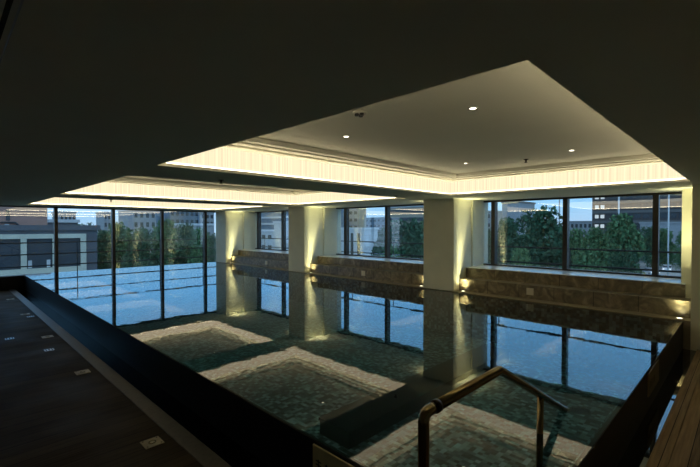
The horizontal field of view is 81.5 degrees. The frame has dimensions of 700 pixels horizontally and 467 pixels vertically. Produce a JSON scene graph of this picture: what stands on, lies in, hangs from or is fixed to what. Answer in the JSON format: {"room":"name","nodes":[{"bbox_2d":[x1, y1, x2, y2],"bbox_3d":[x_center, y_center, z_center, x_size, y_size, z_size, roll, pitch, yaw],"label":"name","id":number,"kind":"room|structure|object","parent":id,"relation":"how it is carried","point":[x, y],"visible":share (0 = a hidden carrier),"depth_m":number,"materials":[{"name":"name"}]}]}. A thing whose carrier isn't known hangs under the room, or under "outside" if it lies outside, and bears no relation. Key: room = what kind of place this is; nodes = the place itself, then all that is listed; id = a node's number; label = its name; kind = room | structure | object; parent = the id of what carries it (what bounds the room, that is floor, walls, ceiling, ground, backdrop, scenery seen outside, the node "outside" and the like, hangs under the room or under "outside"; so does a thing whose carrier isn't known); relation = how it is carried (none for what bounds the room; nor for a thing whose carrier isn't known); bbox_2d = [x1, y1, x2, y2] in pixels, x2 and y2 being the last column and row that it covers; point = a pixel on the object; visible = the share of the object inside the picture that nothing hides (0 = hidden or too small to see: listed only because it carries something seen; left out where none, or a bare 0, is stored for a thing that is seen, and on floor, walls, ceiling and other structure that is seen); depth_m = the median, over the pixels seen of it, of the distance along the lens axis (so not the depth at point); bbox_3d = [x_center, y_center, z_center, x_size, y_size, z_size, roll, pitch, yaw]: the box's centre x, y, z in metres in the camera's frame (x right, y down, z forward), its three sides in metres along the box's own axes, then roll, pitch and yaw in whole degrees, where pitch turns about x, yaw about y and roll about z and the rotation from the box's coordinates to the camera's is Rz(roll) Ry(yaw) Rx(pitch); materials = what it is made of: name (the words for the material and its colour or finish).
{"room":"indoor swimming pool","nodes":[
{"label":"indoor swimming pool","id":0,"kind":"room"},
{"bbox_2d":[0,275,24,289],"bbox_3d":[-9.946,1.390,9.849,0.240,0.500,3.200,1,1,45],"label":"wall","id":1,"kind":"structure","parent":0,"point":[17,282],"depth_m":10.72,"materials":[{"name":"black stone"}]},
{"bbox_2d":[0,205,215,272],"bbox_3d":[-7.842,0.227,12.201,0.140,1.990,9.530,1,1,45],"label":"window","id":2,"kind":"structure","parent":1,"relation":"in","point":[55,209],"depth_m":12.65,"materials":[{"name":"brown metal"}]},
{"bbox_2d":[9,289,231,466],"bbox_3d":[-4.134,1.726,5.982,13.470,0.354,0.132,1,1,45],"label":"trim","id":3,"kind":"structure","parent":1,"relation":"attached to","point":[204,455],"depth_m":3.81,"materials":[{"name":"grey stone"}]},
{"bbox_2d":[106,175,328,194],"bbox_3d":[-1.956,-1.023,7.595,3.920,0.120,5.360,1,1,45],"label":"ceiling","id":4,"kind":"structure","parent":0,"point":[138,180],"depth_m":8.71,"materials":[{"name":"paint"}]},
{"bbox_2d":[66,182,294,203],"bbox_3d":[-3.316,-0.865,8.942,0.095,0.240,5.320,1,1,45],"label":"light","id":5,"kind":"object","parent":4,"relation":"attached to","point":[104,188],"visible":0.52,"depth_m":8.66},
{"bbox_2d":[295,192,394,203],"bbox_3d":[-0.106,-0.874,9.471,3.880,0.240,0.095,1,1,45],"label":"light","id":6,"kind":"object","parent":4,"relation":"attached to","point":[331,196],"visible":0.48,"depth_m":9.87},
{"bbox_2d":[243,211,256,248],"bbox_3d":[-3.955,0.158,15.537,0.780,1.980,0.699,1,1,45],"label":"wall pier","id":7,"kind":"object","parent":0,"point":[249,218],"visible":0.24,"depth_m":15.19,"materials":[{"name":"paint"}]},
{"bbox_2d":[323,207,340,254],"bbox_3d":[-0.793,0.208,12.414,0.790,1.980,0.699,1,1,45],"label":"wall pier","id":8,"kind":"object","parent":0,"point":[331,216],"visible":0.28,"depth_m":12.10,"materials":[{"name":"paint"}]},
{"bbox_2d":[0,0,699,211],"bbox_3d":[-2.093,-0.698,6.977,16.100,0.030,10.500,1,1,45],"label":"ceiling","id":9,"kind":"structure","parent":0,"point":[92,92],"depth_m":1.50,"materials":[{"name":"paint"}]},
{"bbox_2d":[0,0,23,62],"bbox_3d":[-1.276,-0.592,1.403,2.400,0.007,0.096,1,1,45],"label":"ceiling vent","id":10,"kind":"object","parent":9,"relation":"in","point":[9,9],"visible":1,"depth_m":1.11,"materials":[{"name":"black metal"}]},
{"bbox_2d":[0,290,699,466],"bbox_3d":[-2.446,1.632,6.345,15.360,0.170,8.750,1,1,45],"label":"floor","id":11,"kind":"structure","parent":0,"point":[51,415],"depth_m":3.55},
{"bbox_2d":[74,369,90,374],"bbox_3d":[-3.034,1.571,4.606,0.136,0.009,0.136,1,1,45],"label":"light","id":12,"kind":"object","parent":11,"relation":"on","point":[85,371],"visible":1,"depth_m":4.59,"materials":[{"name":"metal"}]},
{"bbox_2d":[140,436,164,448],"bbox_3d":[-1.512,1.595,3.102,0.136,0.009,0.136,1,1,45],"label":"light","id":13,"kind":"object","parent":11,"relation":"on","point":[152,442],"visible":1,"depth_m":3.10,"materials":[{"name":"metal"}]},
{"bbox_2d":[25,276,682,466],"bbox_3d":[-2.169,1.519,8.339,13.470,0.692,5.580,1,1,45],"label":"wall","id":14,"kind":"structure","parent":0,"point":[273,440],"depth_m":3.33,"materials":[{"name":"black stone"}]},
{"bbox_2d":[313,444,353,466],"bbox_3d":[-0.075,1.392,2.337,0.420,0.210,0.014,1,1,45],"label":"sign","id":15,"kind":"object","parent":14,"relation":"attached to","point":[321,457],"visible":1,"depth_m":2.40,"materials":[{"name":"beige"}]},
{"bbox_2d":[647,360,658,396],"bbox_3d":[2.888,1.367,3.861,0.014,0.210,0.560,1,1,45],"label":"sign","id":16,"kind":"object","parent":14,"relation":"attached to","point":[653,375],"visible":1,"depth_m":3.82,"materials":[{"name":"black"}]},
{"bbox_2d":[176,349,638,466],"bbox_3d":[-2.162,1.634,8.369,13.440,0.900,5.570,1,1,45],"label":"basin","id":17,"kind":"object","parent":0,"point":[493,425],"visible":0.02,"depth_m":4.96,"materials":[{"name":"tile"}]},
{"bbox_2d":[23,262,682,376],"bbox_3d":[-2.169,1.165,8.350,13.486,0.001,5.596,1,1,45],"label":"pool water","id":18,"kind":"object","parent":17,"relation":"in","point":[181,311],"visible":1,"depth_m":5.76,"materials":[{"name":"blue liquid"}]},
{"bbox_2d":[17,289,695,466],"bbox_3d":[-2.105,1.539,8.110,13.358,0.001,5.752,1,1,45],"label":"pool edge","id":19,"kind":"object","parent":17,"relation":"in","point":[637,453],"visible":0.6,"depth_m":3.71,"materials":[{"name":"black stone"}]},
{"bbox_2d":[319,353,508,448],"bbox_3d":[1.106,1.949,5.293,0.440,0.170,3.620,1,1,45],"label":"bench","id":20,"kind":"object","parent":17,"relation":"on","point":[350,425],"visible":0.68,"depth_m":4.60,"materials":[{"name":"black stone"}]},
{"bbox_2d":[418,366,589,466],"bbox_3d":[1.112,1.381,2.478,0.055,1.388,2.359,1,1,45],"label":"handrail","id":21,"kind":"object","parent":17,"relation":"on","point":[435,406],"visible":1,"depth_m":1.97,"materials":[{"name":"brown metal"}]},
{"bbox_2d":[220,60,664,181],"bbox_3d":[1.232,-0.972,4.405,3.600,0.120,5.420,1,1,45],"label":"ceiling","id":22,"kind":"structure","parent":0,"point":[523,112],"depth_m":4.11,"materials":[{"name":"paint"}]},
{"bbox_2d":[166,147,449,193],"bbox_3d":[-0.015,-0.812,5.639,0.095,0.240,5.380,1,1,45],"label":"light","id":23,"kind":"object","parent":22,"relation":"attached to","point":[219,158],"visible":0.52,"depth_m":5.09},
{"bbox_2d":[353,110,365,116],"bbox_3d":[0.079,-0.963,3.280,0.110,0.030,0.110,1,1,45],"label":"smoke detector","id":24,"kind":"object","parent":22,"relation":"attached to","point":[359,113],"visible":1,"depth_m":3.25,"materials":[{"name":"grey plastic"}]},
{"bbox_2d":[355,113,363,116],"bbox_3d":[0.083,-0.957,3.278,0.076,0.018,0.079,1,1,45],"label":"grille","id":25,"kind":"object","parent":24,"relation":"attached to","point":[356,114],"depth_m":3.26,"materials":[{"name":"black plastic"}]},
{"bbox_2d":[467,106,478,109],"bbox_3d":[0.956,-0.973,3.158,0.084,0.006,0.084,1,1,45],"label":"recessed light","id":26,"kind":"object","parent":22,"relation":"in","point":[473,107],"visible":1,"depth_m":3.15,"materials":[{"name":"grey"}]},
{"bbox_2d":[449,163,685,193],"bbox_3d":[3.103,-0.822,6.302,3.560,0.240,0.095,1,1,45],"label":"light","id":27,"kind":"object","parent":22,"relation":"attached to","point":[659,171],"visible":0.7,"depth_m":6.09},
{"bbox_2d":[471,200,487,265],"bbox_3d":[2.561,0.262,9.101,0.780,1.980,0.699,1,1,45],"label":"wall pier","id":28,"kind":"object","parent":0,"point":[479,209],"visible":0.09,"depth_m":8.78,"materials":[{"name":"paint"}]},
{"bbox_2d":[681,188,691,297],"bbox_3d":[5.334,0.309,6.249,0.285,1.980,0.860,1,1,45],"label":"wall pier","id":29,"kind":"object","parent":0,"point":[686,241],"visible":0.36,"depth_m":6.00,"materials":[{"name":"paint"}]},
{"bbox_2d":[690,184,699,350],"bbox_3d":[5.908,0.525,5.257,2.170,2.380,1.470,1,1,45],"label":"wall","id":30,"kind":"structure","parent":0,"point":[695,257],"depth_m":5.46,"materials":[{"name":"paint"}]},
{"bbox_2d":[242,249,288,253],"bbox_3d":[-2.462,0.616,13.898,3.720,0.015,0.902,1,1,45],"label":"window sill","id":31,"kind":"structure","parent":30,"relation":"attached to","point":[257,250],"depth_m":13.94,"materials":[{"name":"stone"}]},
{"bbox_2d":[255,210,288,250],"bbox_3d":[-2.250,-0.097,14.101,3.660,1.404,0.140,1,1,45],"label":"window","id":32,"kind":"structure","parent":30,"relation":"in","point":[283,213],"depth_m":14.18,"materials":[{"name":"brown metal"}]},
{"bbox_2d":[321,255,422,263],"bbox_3d":[0.800,0.668,10.676,3.990,0.015,0.902,1,1,45],"label":"window sill","id":33,"kind":"structure","parent":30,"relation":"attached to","point":[334,256],"depth_m":10.48,"materials":[{"name":"stone"}]},
{"bbox_2d":[336,204,423,260],"bbox_3d":[1.012,-0.045,10.879,3.930,1.404,0.140,1,1,45],"label":"window","id":34,"kind":"structure","parent":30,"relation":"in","point":[387,208],"depth_m":10.88,"materials":[{"name":"brown metal"}]},
{"bbox_2d":[220,262,690,349],"bbox_3d":[-0.081,1.476,10.395,13.550,0.712,0.240,1,1,45],"label":"trim","id":35,"kind":"structure","parent":30,"relation":"attached to","point":[687,321],"depth_m":6.83,"materials":[{"name":"beige stone"}]},
{"bbox_2d":[231,255,288,268],"bbox_3d":[-2.868,0.948,13.492,3.720,0.243,0.300,1,1,45],"label":"stone plinth","id":36,"kind":"object","parent":35,"relation":"on","point":[275,263],"visible":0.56,"depth_m":13.40,"materials":[{"name":"brown stone"}]},
{"bbox_2d":[238,250,288,259],"bbox_3d":[-2.531,0.723,13.829,3.720,0.195,0.700,1,1,45],"label":"dado","id":37,"kind":"object","parent":35,"relation":"on","point":[281,256],"visible":0.43,"depth_m":13.68,"materials":[{"name":"brown stone"}]},
{"bbox_2d":[310,263,422,285],"bbox_3d":[0.394,1.000,10.270,3.990,0.243,0.300,1,1,45],"label":"stone plinth","id":38,"kind":"object","parent":35,"relation":"on","point":[414,278],"visible":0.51,"depth_m":9.96,"materials":[{"name":"brown stone"}]},
{"bbox_2d":[318,256,422,272],"bbox_3d":[0.731,0.775,10.608,3.990,0.195,0.700,1,1,45],"label":"dado","id":39,"kind":"object","parent":35,"relation":"on","point":[409,267],"visible":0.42,"depth_m":10.25,"materials":[{"name":"brown stone"}]},
{"bbox_2d":[526,288,533,294],"bbox_3d":[3.217,1.037,7.259,0.124,0.124,0.016,1,1,45],"label":"wall plate","id":40,"kind":"object","parent":35,"relation":"attached to","point":[529,291],"visible":1,"depth_m":7.25,"materials":[{"name":"beige plastic"}]},
{"bbox_2d":[459,277,690,317],"bbox_3d":[3.620,1.052,7.083,3.640,0.243,0.300,1,1,45],"label":"stone plinth","id":41,"kind":"object","parent":35,"relation":"on","point":[636,302],"visible":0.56,"depth_m":6.64,"materials":[{"name":"brown stone"}]},
{"bbox_2d":[466,268,685,297],"bbox_3d":[3.918,0.827,7.460,3.530,0.195,0.700,1,1,45],"label":"dado","id":42,"kind":"object","parent":35,"relation":"on","point":[641,287],"visible":0.62,"depth_m":6.89,"materials":[{"name":"brown stone"}]},
{"bbox_2d":[466,265,685,284],"bbox_3d":[3.987,0.719,7.528,3.530,0.015,0.902,1,1,45],"label":"window sill","id":43,"kind":"structure","parent":30,"relation":"attached to","point":[490,267],"depth_m":7.12,"materials":[{"name":"stone"}]},
{"bbox_2d":[483,191,681,278],"bbox_3d":[4.190,0.006,7.740,3.445,1.404,0.140,1,1,45],"label":"window","id":44,"kind":"structure","parent":43,"relation":"on","point":[656,196],"depth_m":7.72,"materials":[{"name":"brown metal"}]},
{"bbox_2d":[645,349,699,466],"bbox_3d":[2.686,1.769,3.383,0.108,0.353,5.752,1,1,45],"label":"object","id":45,"kind":"structure","parent":30,"relation":"attached to","point":[661,454],"depth_m":3.46,"materials":[{"name":"brown wood"}]},
{"bbox_3d":[-5.179,-1.076,10.842,3.770,0.120,5.270,1,1,45],"label":"ceiling","id":46,"kind":"structure","parent":0,"visible":0},
{"bbox_2d":[34,197,214,208],"bbox_3d":[-6.486,-0.917,12.136,0.095,0.240,5.230,1,1,45],"label":"light","id":47,"kind":"object","parent":46,"relation":"attached to","point":[56,200],"visible":0.57,"depth_m":11.97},
{"bbox_2d":[215,204,257,208],"bbox_3d":[-3.360,-0.926,12.685,3.730,0.240,0.095,1,1,45],"label":"light","id":48,"kind":"object","parent":46,"relation":"attached to","point":[217,206],"visible":0.31,"depth_m":13.34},
{"bbox_3d":[-5.695,0.557,3.280,15.900,2.380,0.150,1,1,45],"label":"wall","id":49,"kind":"structure","parent":0,"visible":0},
{"bbox_2d":[0,238,215,270],"bbox_3d":[-8.011,0.965,12.288,0.059,1.471,11.200,1,1,45],"label":"guard rail","id":50,"kind":"object","parent":49,"relation":"attached to","point":[77,252],"visible":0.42,"depth_m":12.46,"materials":[{"name":"metal"}]},
{"bbox_3d":[0.340,1.672,10.973,13.700,0.900,1.150,1,1,45],"label":"wall","id":51,"kind":"structure","parent":0,"visible":0},
{"bbox_2d":[216,211,242,262],"bbox_3d":[-4.455,0.166,15.032,0.720,1.980,0.720,1,1,45],"label":"column","id":52,"kind":"structure","parent":51,"relation":"on","point":[229,224],"depth_m":14.75,"materials":[{"name":"paint"}]},
{"bbox_2d":[288,207,322,272],"bbox_3d":[-1.292,0.217,11.909,0.730,1.980,0.720,1,1,45],"label":"column","id":53,"kind":"structure","parent":51,"relation":"on","point":[305,223],"depth_m":11.63,"materials":[{"name":"paint"}]},
{"bbox_2d":[423,198,470,291],"bbox_3d":[2.062,0.271,8.595,0.720,1.980,0.720,1,1,45],"label":"column","id":54,"kind":"structure","parent":51,"relation":"on","point":[447,222],"depth_m":8.31,"materials":[{"name":"paint"}]},
{"bbox_2d":[261,238,680,272],"bbox_3d":[1.264,0.979,10.973,14.600,1.486,0.059,1,1,45],"label":"guard rail","id":55,"kind":"object","parent":51,"relation":"attached to","point":[264,246],"visible":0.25,"depth_m":8.18,"materials":[{"name":"metal"}]},
{"label":"outside","id":56,"kind":"structure","parent":0,"visible":0},
{"bbox_3d":[-1.166,8.100,191.072,570.000,1.000,570.000,1,1,45],"label":"ground","id":57,"kind":"structure","parent":56,"visible":0},
{"bbox_2d":[0,207,46,224],"bbox_3d":[-45.715,2.883,51.909,14.570,13.950,9.869,1,1,45],"label":"building","id":58,"kind":"structure","parent":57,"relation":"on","point":[8,215],"depth_m":48.56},
{"bbox_2d":[0,225,99,275],"bbox_3d":[-33.633,4.594,41.399,10.570,10.869,11.896,1,1,45],"label":"building","id":59,"kind":"structure","parent":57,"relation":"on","point":[8,233],"depth_m":38.70,"materials":[{"name":"grey concrete"}]},
{"bbox_2d":[47,219,79,224],"bbox_3d":[-51.161,3.594,70.650,12.500,11.920,4.633,1,1,45],"label":"building","id":60,"kind":"structure","parent":57,"relation":"on","point":[49,221],"depth_m":66.31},
{"bbox_2d":[51,211,76,219],"bbox_3d":[-91.292,0.851,129.594,12.500,15.491,4.627,1,1,45],"label":"building","id":61,"kind":"structure","parent":57,"relation":"on","point":[71,215],"depth_m":125.26,"materials":[{"name":"concrete"}]},
{"bbox_2d":[95,212,110,235],"bbox_3d":[-104.890,-0.588,172.728,12.500,16.969,3.076,1,1,45],"label":"building","id":62,"kind":"structure","parent":57,"relation":"on","point":[103,219],"depth_m":168.95,"materials":[{"name":"concrete"}]},
{"bbox_2d":[97,229,110,269],"bbox_3d":[-35.343,4.670,57.866,4.007,10.707,4.214,0,1,-5],"label":"leafy tree","id":63,"kind":"object","parent":57,"relation":"on","point":[101,256],"visible":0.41,"depth_m":57.20,"materials":[{"name":"green plant"}]},
{"bbox_2d":[105,221,134,268],"bbox_3d":[-29.065,4.395,52.073,4.958,11.952,4.429,0,1,15],"label":"leafy tree","id":64,"kind":"object","parent":57,"relation":"on","point":[121,233],"visible":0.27,"depth_m":51.53,"materials":[{"name":"green plant"}]},
{"bbox_2d":[117,210,155,254],"bbox_3d":[-77.068,0.916,146.842,16.500,19.000,8.025,1,1,45],"label":"building","id":65,"kind":"structure","parent":57,"relation":"on","point":[133,219],"depth_m":141.58,"materials":[{"name":"concrete"}]},
{"bbox_2d":[121,227,164,267],"bbox_3d":[-22.257,4.726,44.267,4.307,11.056,4.529,0,1,26],"label":"leafy tree","id":66,"kind":"object","parent":57,"relation":"on","point":[140,235],"visible":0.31,"depth_m":43.18,"materials":[{"name":"green plant"}]},
{"bbox_2d":[152,219,179,264],"bbox_3d":[-23.083,4.283,50.351,4.668,12.264,4.391,0,1,17],"label":"leafy tree","id":67,"kind":"object","parent":57,"relation":"on","point":[169,232],"visible":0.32,"depth_m":49.41,"materials":[{"name":"green plant"}]},
{"bbox_2d":[156,211,198,225],"bbox_3d":[-71.278,-1.062,166.904,16.500,18.106,12.103,1,1,45],"label":"building","id":68,"kind":"structure","parent":57,"relation":"on","point":[178,217],"depth_m":161.09,"materials":[{"name":"concrete"}]},
{"bbox_2d":[171,222,193,264],"bbox_3d":[-24.803,4.141,60.033,5.086,11.748,4.836,-1,1,-33],"label":"leafy tree","id":69,"kind":"object","parent":57,"relation":"on","point":[186,232],"visible":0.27,"depth_m":59.32,"materials":[{"name":"green plant"}]},
{"bbox_2d":[168,223,213,240],"bbox_3d":[-40.348,3.283,101.516,10.500,11.540,8.450,1,1,45],"label":"building","id":70,"kind":"structure","parent":57,"relation":"on","point":[209,226],"depth_m":98.16,"materials":[{"name":"concrete"}]},
{"bbox_2d":[187,227,209,263],"bbox_3d":[-14.714,4.916,39.937,2.805,11.245,3.141,0,1,-13],"label":"leafy tree","id":71,"kind":"object","parent":57,"relation":"on","point":[195,243],"visible":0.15,"depth_m":39.67,"materials":[{"name":"green plant"}]},
{"bbox_2d":[199,212,213,233],"bbox_3d":[-71.988,-1.295,194.643,16.500,17.670,6.854,1,1,45],"label":"building","id":72,"kind":"structure","parent":57,"relation":"on","point":[210,215],"depth_m":189.31,"materials":[{"name":"concrete"}]},
{"bbox_2d":[207,232,215,261],"bbox_3d":[-16.729,4.877,50.152,3.184,10.408,3.399,0,1,-27],"label":"leafy tree","id":73,"kind":"object","parent":57,"relation":"on","point":[212,242],"visible":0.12,"depth_m":49.55,"materials":[{"name":"green plant"}]},
{"bbox_2d":[261,230,273,248],"bbox_3d":[-23.031,3.750,132.470,23.985,9.600,12.500,1,1,45],"label":"building","id":74,"kind":"structure","parent":57,"relation":"on","point":[264,233],"depth_m":126.32,"materials":[{"name":"grey"}]},
{"bbox_2d":[261,211,288,229],"bbox_3d":[-27.529,-3.971,171.865,36.122,23.763,16.600,1,1,45],"label":"building","id":75,"kind":"structure","parent":57,"relation":"on","point":[267,218],"depth_m":165.48,"materials":[{"name":"concrete"}]},
{"bbox_2d":[273,221,288,249],"bbox_3d":[-15.797,2.688,115.466,6.100,12.276,10.500,1,1,45],"label":"building","id":76,"kind":"structure","parent":57,"relation":"on","point":[277,224],"depth_m":112.05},
{"bbox_2d":[341,209,343,227],"bbox_3d":[-5.642,-3.221,167.194,6.492,25.080,6.500,1,1,45],"label":"building","id":77,"kind":"structure","parent":57,"relation":"on","point":[342,210],"depth_m":165.52,"materials":[{"name":"concrete"}]},
{"bbox_2d":[349,208,365,227],"bbox_3d":[3.219,-4.985,183.012,6.516,25.428,5.500,1,1,45],"label":"building","id":78,"kind":"structure","parent":57,"relation":"on","point":[357,216],"depth_m":180.73,"materials":[{"name":"concrete"}]},
{"bbox_2d":[341,228,378,255],"bbox_3d":[0.192,4.640,108.135,14.284,12.440,6.500,1,1,45],"label":"building","id":79,"kind":"structure","parent":57,"relation":"on","point":[355,234],"depth_m":102.90,"materials":[{"name":"grey"}]},
{"bbox_2d":[366,217,384,236],"bbox_3d":[23.814,-1.733,253.394,26.858,16.640,14.500,1,1,45],"label":"building","id":80,"kind":"structure","parent":57,"relation":"on","point":[371,222],"depth_m":251.34,"materials":[{"name":"concrete"}]},
{"bbox_2d":[371,227,391,255],"bbox_3d":[5.007,4.420,60.294,4.146,11.151,4.359,0,1,14],"label":"leafy tree","id":81,"kind":"object","parent":57,"relation":"on","point":[381,234],"visible":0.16,"depth_m":59.19,"materials":[{"name":"green plant"}]},
{"bbox_2d":[379,246,401,257],"bbox_3d":[2.876,5.785,33.098,3.262,9.587,3.068,-1,1,-33],"label":"leafy tree","id":82,"kind":"object","parent":57,"relation":"on","point":[391,247],"visible":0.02,"depth_m":32.79,"materials":[{"name":"green plant"}]},
{"bbox_2d":[377,216,423,258],"bbox_3d":[5.623,4.113,44.101,6.288,11.958,6.583,0,1,4],"label":"leafy tree","id":83,"kind":"object","parent":57,"relation":"on","point":[412,234],"visible":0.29,"depth_m":43.36,"materials":[{"name":"green plant"}]},
{"bbox_2d":[390,205,423,245],"bbox_3d":[24.841,-0.386,139.864,17.580,17.631,14.600,1,1,45],"label":"building","id":84,"kind":"structure","parent":57,"relation":"on","point":[402,212],"depth_m":135.85,"materials":[{"name":"concrete"}]},
{"bbox_2d":[420,219,423,253],"bbox_3d":[9.612,4.180,53.957,3.905,12.360,4.152,0,1,20],"label":"leafy tree","id":85,"kind":"object","parent":57,"relation":"on","point":[421,225],"visible":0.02,"depth_m":53.34,"materials":[{"name":"green plant"}]},
{"bbox_2d":[488,228,490,262],"bbox_3d":[21.417,4.388,61.891,3.570,11.163,3.754,-1,1,-30],"label":"leafy tree","id":86,"kind":"object","parent":57,"relation":"on","point":[489,230],"visible":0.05,"depth_m":61.74,"materials":[{"name":"green plant"}]},
{"bbox_2d":[488,211,501,237],"bbox_3d":[55.249,-0.067,152.072,4.305,16.597,14.500,1,1,45],"label":"building","id":87,"kind":"structure","parent":57,"relation":"on","point":[489,212],"depth_m":147.14,"materials":[{"name":"concrete"}]},
{"bbox_2d":[488,216,524,264],"bbox_3d":[21.072,3.931,53.076,5.776,12.426,5.493,0,1,-14],"label":"leafy tree","id":88,"kind":"object","parent":57,"relation":"on","point":[505,231],"visible":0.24,"depth_m":52.10,"materials":[{"name":"green plant"}]},
{"bbox_2d":[501,201,535,234],"bbox_3d":[52.140,-0.508,125.614,5.635,18.337,12.500,1,1,45],"label":"building","id":89,"kind":"structure","parent":57,"relation":"on","point":[513,209],"depth_m":121.39,"materials":[{"name":"concrete"}]},
{"bbox_2d":[510,248,532,265],"bbox_3d":[14.041,5.961,33.009,3.988,9.900,3.148,0,1,-13],"label":"leafy tree","id":90,"kind":"object","parent":57,"relation":"on","point":[518,255],"visible":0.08,"depth_m":32.84,"materials":[{"name":"green plant"}]},
{"bbox_2d":[497,205,574,268],"bbox_3d":[18.465,3.759,40.484,6.909,13.218,7.265,0,1,1],"label":"leafy tree","id":91,"kind":"object","parent":57,"relation":"on","point":[541,232],"visible":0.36,"depth_m":38.60,"materials":[{"name":"green plant"}]},
{"bbox_2d":[569,227,588,268],"bbox_3d":[26.738,4.829,47.899,3.607,11.151,4.038,1,1,36],"label":"leafy tree","id":92,"kind":"object","parent":57,"relation":"on","point":[575,241],"visible":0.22,"depth_m":47.53,"materials":[{"name":"green plant"}]},
{"bbox_2d":[569,221,591,246],"bbox_3d":[105.963,1.007,184.929,10.940,13.382,12.500,1,1,45],"label":"building","id":93,"kind":"structure","parent":57,"relation":"on","point":[586,225],"depth_m":179.76,"materials":[{"name":"concrete"}]},
{"bbox_2d":[571,247,606,270],"bbox_3d":[20.260,5.812,34.235,4.195,9.486,3.747,-1,1,-35],"label":"bush","id":94,"kind":"object","parent":57,"relation":"on","point":[588,257],"visible":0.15,"depth_m":33.38,"materials":[{"name":"green plant"}]},
{"bbox_2d":[585,226,611,262],"bbox_3d":[34.062,4.648,54.913,4.408,11.299,4.935,-1,1,-38],"label":"leafy tree","id":95,"kind":"object","parent":57,"relation":"on","point":[597,240],"visible":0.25,"depth_m":54.60,"materials":[{"name":"green plant"}]},
{"bbox_2d":[601,212,646,273],"bbox_3d":[30.734,4.086,45.263,5.552,12.873,4.960,0,1,-23],"label":"leafy tree","id":96,"kind":"object","parent":57,"relation":"on","point":[623,236],"visible":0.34,"depth_m":44.38,"materials":[{"name":"green plant"}]},
{"bbox_2d":[607,247,641,272],"bbox_3d":[24.103,5.728,36.280,3.524,9.219,3.705,0,1,-24],"label":"bush","id":97,"kind":"object","parent":57,"relation":"on","point":[627,260],"visible":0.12,"depth_m":35.59,"materials":[{"name":"green plant"}]},
{"bbox_2d":[592,194,681,233],"bbox_3d":[102.400,-2.821,136.301,33.511,25.100,18.600,1,1,45],"label":"office block","id":98,"kind":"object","parent":57,"relation":"on","point":[640,208],"visible":0.26,"depth_m":132.38,"materials":[{"name":"grey"}]},
{"bbox_2d":[639,263,680,275],"bbox_3d":[70.208,9.345,82.617,44.000,0.030,76.000,1,1,45],"label":"car park","id":99,"kind":"structure","parent":57,"relation":"on","point":[642,265],"depth_m":104.16,"materials":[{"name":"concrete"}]},
{"bbox_2d":[618,197,619,213],"bbox_3d":[39.365,1.573,59.542,0.800,16.320,0.800,1,1,45],"label":"flag pole","id":100,"kind":"object","parent":99,"relation":"on","point":[618,197],"visible":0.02,"depth_m":59.38,"materials":[{"name":"metal"}]},
{"bbox_2d":[643,268,659,274],"bbox_3d":[66.787,8.439,90.061,1.800,1.540,4.440,0,1,16],"label":"car","id":101,"kind":"object","parent":99,"relation":"on","point":[647,272],"visible":0.36,"depth_m":89.79,"materials":[{"name":"silver metal"}]},
{"bbox_2d":[638,226,666,266],"bbox_3d":[78.421,3.524,107.221,8.005,11.433,7.878,-1,1,-36],"label":"leafy tree","id":102,"kind":"object","parent":99,"relation":"on","point":[647,232],"visible":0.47,"depth_m":105.66,"materials":[{"name":"green plant"}]},
{"bbox_2d":[662,265,671,269],"bbox_3d":[75.852,8.324,97.136,1.800,1.540,4.440,1,1,39],"label":"car","id":103,"kind":"object","parent":99,"relation":"on","point":[664,267],"visible":0.68,"depth_m":96.23,"materials":[{"name":"white"}]},
{"bbox_2d":[667,195,669,274],"bbox_3d":[44.730,1.747,57.056,0.800,16.055,0.800,1,1,45],"label":"flag pole","id":104,"kind":"object","parent":99,"relation":"on","point":[668,195],"visible":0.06,"depth_m":56.97,"materials":[{"name":"metal"}]},
{"bbox_2d":[659,228,678,264],"bbox_3d":[85.859,3.908,110.751,5.911,10.933,6.096,0,1,-5],"label":"leafy tree","id":105,"kind":"object","parent":99,"relation":"on","point":[664,233],"visible":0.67,"depth_m":109.72,"materials":[{"name":"green plant"}]},
{"bbox_2d":[673,231,681,269],"bbox_3d":[80.582,3.989,98.206,4.306,11.203,4.175,0,1,-21],"label":"leafy tree","id":106,"kind":"object","parent":99,"relation":"on","point":[678,242],"visible":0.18,"depth_m":98.26,"materials":[{"name":"green plant"}]},
{"bbox_2d":[639,222,681,263],"bbox_3d":[96.251,2.690,118.636,18.278,12.169,8.500,1,1,45],"label":"building","id":107,"kind":"structure","parent":57,"relation":"on","point":[676,227],"depth_m":116.60,"materials":[{"name":"concrete"}]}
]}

